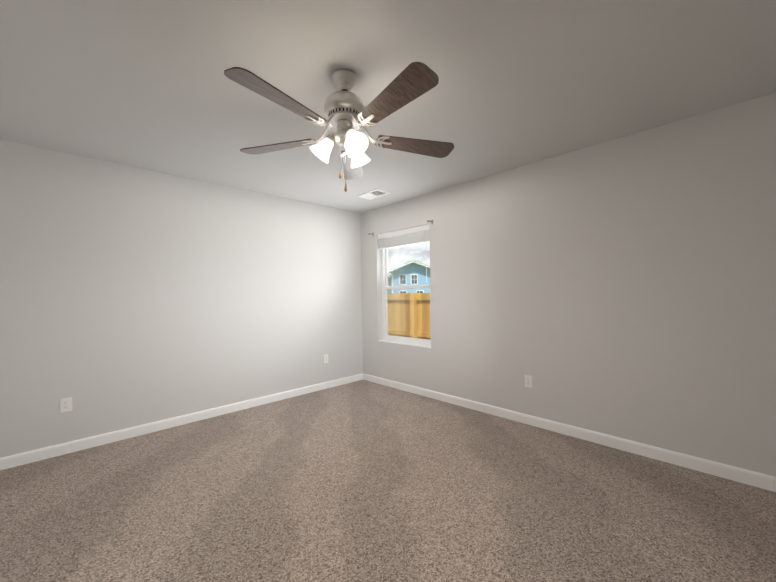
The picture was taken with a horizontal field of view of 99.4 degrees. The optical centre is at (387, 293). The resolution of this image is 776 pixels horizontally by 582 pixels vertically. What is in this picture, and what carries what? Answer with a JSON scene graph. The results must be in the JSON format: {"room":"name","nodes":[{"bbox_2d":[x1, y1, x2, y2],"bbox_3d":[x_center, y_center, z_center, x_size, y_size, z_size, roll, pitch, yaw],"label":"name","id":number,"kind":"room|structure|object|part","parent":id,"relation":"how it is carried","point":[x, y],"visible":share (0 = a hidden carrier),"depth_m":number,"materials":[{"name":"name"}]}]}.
{"room":"empty bedroom","nodes":[
{"label":"empty bedroom","id":0,"kind":"room"},
{"bbox_2d":[0,139,362,457],"bbox_3d":[-1.874,0.059,3.503,4.320,2.440,0.160,-1,0,-44],"label":"wall","id":1,"kind":"structure","parent":0,"point":[131,296],"depth_m":3.07,"materials":[{"name":"white paint"}]},
{"bbox_2d":[60,397,71,412],"bbox_3d":[-2.604,0.899,2.661,0.070,0.114,0.009,-1,0,-44],"label":"electrical outlet","id":2,"kind":"object","parent":1,"relation":"attached to","point":[65,404],"visible":1,"depth_m":2.66,"materials":[{"name":"white plastic"}]},
{"bbox_2d":[0,373,362,469],"bbox_3d":[-1.800,1.234,3.436,3.986,0.089,0.014,-1,0,-44],"label":"baseboard","id":3,"kind":"structure","parent":1,"relation":"attached to","point":[15,460],"depth_m":3.05,"materials":[{"name":"white wood"}]},
{"bbox_2d":[324,354,327,362],"bbox_3d":[-0.828,0.868,4.391,0.070,0.114,0.009,-1,0,-44],"label":"electrical outlet","id":4,"kind":"object","parent":1,"relation":"attached to","point":[326,358],"visible":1,"depth_m":4.39,"materials":[{"name":"white plastic"}]},
{"bbox_2d":[0,380,775,581],"bbox_3d":[-0.200,1.303,1.805,4.320,0.100,4.900,-1,0,-44],"label":"floor","id":5,"kind":"structure","parent":0,"point":[362,481],"depth_m":1.93,"materials":[{"name":"carpet"}]},
{"bbox_2d":[0,0,775,212],"bbox_3d":[-0.240,-1.246,1.805,4.320,0.120,4.900,-1,0,-44],"label":"ceiling","id":6,"kind":"structure","parent":0,"point":[146,84],"depth_m":1.81,"materials":[{"name":"white paint"}]},
{"bbox_2d":[224,62,453,191],"bbox_3d":[-0.226,-0.867,1.768,1.268,0.639,1.253,-1,0,-44],"label":"ceiling fan","id":7,"kind":"object","parent":6,"relation":"hanging from","point":[348,113],"visible":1,"depth_m":1.72,"materials":[{"name":"brown wood"}]},
{"bbox_2d":[357,189,390,199],"bbox_3d":[-0.169,-1.183,3.918,0.215,0.010,0.365,-1,0,-44],"label":"ceiling vent","id":8,"kind":"object","parent":6,"relation":"in","point":[372,194],"visible":1,"depth_m":3.91,"materials":[{"name":"white metal"}]},
{"bbox_2d":[361,92,775,476],"bbox_3d":[1.270,0.010,3.256,0.160,2.440,4.580,-1,0,-44],"label":"wall","id":9,"kind":"structure","parent":0,"point":[624,287],"depth_m":2.58,"materials":[{"name":"white paint"}]},
{"bbox_2d":[378,340,430,347],"bbox_3d":[0.218,0.651,4.288,0.088,0.012,0.938,-1,0,-44],"label":"window ledge","id":10,"kind":"object","parent":9,"relation":"attached to","point":[410,344],"visible":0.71,"depth_m":4.26,"materials":[{"name":"white wood"}]},
{"bbox_2d":[381,230,430,345],"bbox_3d":[0.260,-0.089,4.340,0.071,1.490,0.940,-1,0,-44],"label":"window","id":11,"kind":"structure","parent":9,"relation":"in","point":[383,286],"depth_m":4.52,"materials":[{"name":"white plastic"}]},
{"bbox_2d":[378,224,429,249],"bbox_3d":[0.199,-0.729,4.291,0.064,0.208,0.924,-1,0,-44],"label":"window blind","id":12,"kind":"object","parent":11,"relation":"attached to","point":[412,238],"visible":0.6,"depth_m":4.24,"materials":[{"name":"white"}]},
{"bbox_3d":[0.259,-0.089,4.339,0.067,1.406,0.856,-1,0,-44],"label":"window sash","id":13,"kind":"part","parent":11,"relation":"part of","materials":[{"name":"clear glass"}]},
{"bbox_2d":[525,375,531,387],"bbox_3d":[1.321,0.824,3.096,0.009,0.114,0.070,-1,0,-44],"label":"electrical outlet","id":14,"kind":"object","parent":9,"relation":"attached to","point":[528,380],"visible":1,"depth_m":3.09,"materials":[{"name":"white plastic"}]},
{"bbox_2d":[363,373,775,491],"bbox_3d":[1.226,1.186,3.196,0.014,0.089,4.580,-1,0,-44],"label":"baseboard","id":15,"kind":"structure","parent":9,"relation":"attached to","point":[749,477],"depth_m":2.62,"materials":[{"name":"white wood"}]},
{"label":"outside","id":16,"kind":"structure","parent":0,"visible":0},
{"bbox_3d":[17.920,1.420,50.566,89.600,0.100,160.000,-1,0,-44],"label":"ground","id":17,"kind":"structure","parent":16,"visible":0},
{"bbox_2d":[388,261,429,293],"bbox_3d":[-1.576,-1.565,55.670,19.230,6.482,13.475,-1,0,4],"label":"houses","id":18,"kind":"structure","parent":17,"relation":"on","point":[416,276],"depth_m":49.48,"materials":[{"name":"blue wood"}]},
{"bbox_2d":[388,293,430,339],"bbox_3d":[0.208,0.817,6.632,0.148,1.661,30.265,-1,0,-44],"label":"fence","id":19,"kind":"object","parent":17,"relation":"on","point":[418,322],"depth_m":6.32,"materials":[{"name":"brown wood"}]}
]}

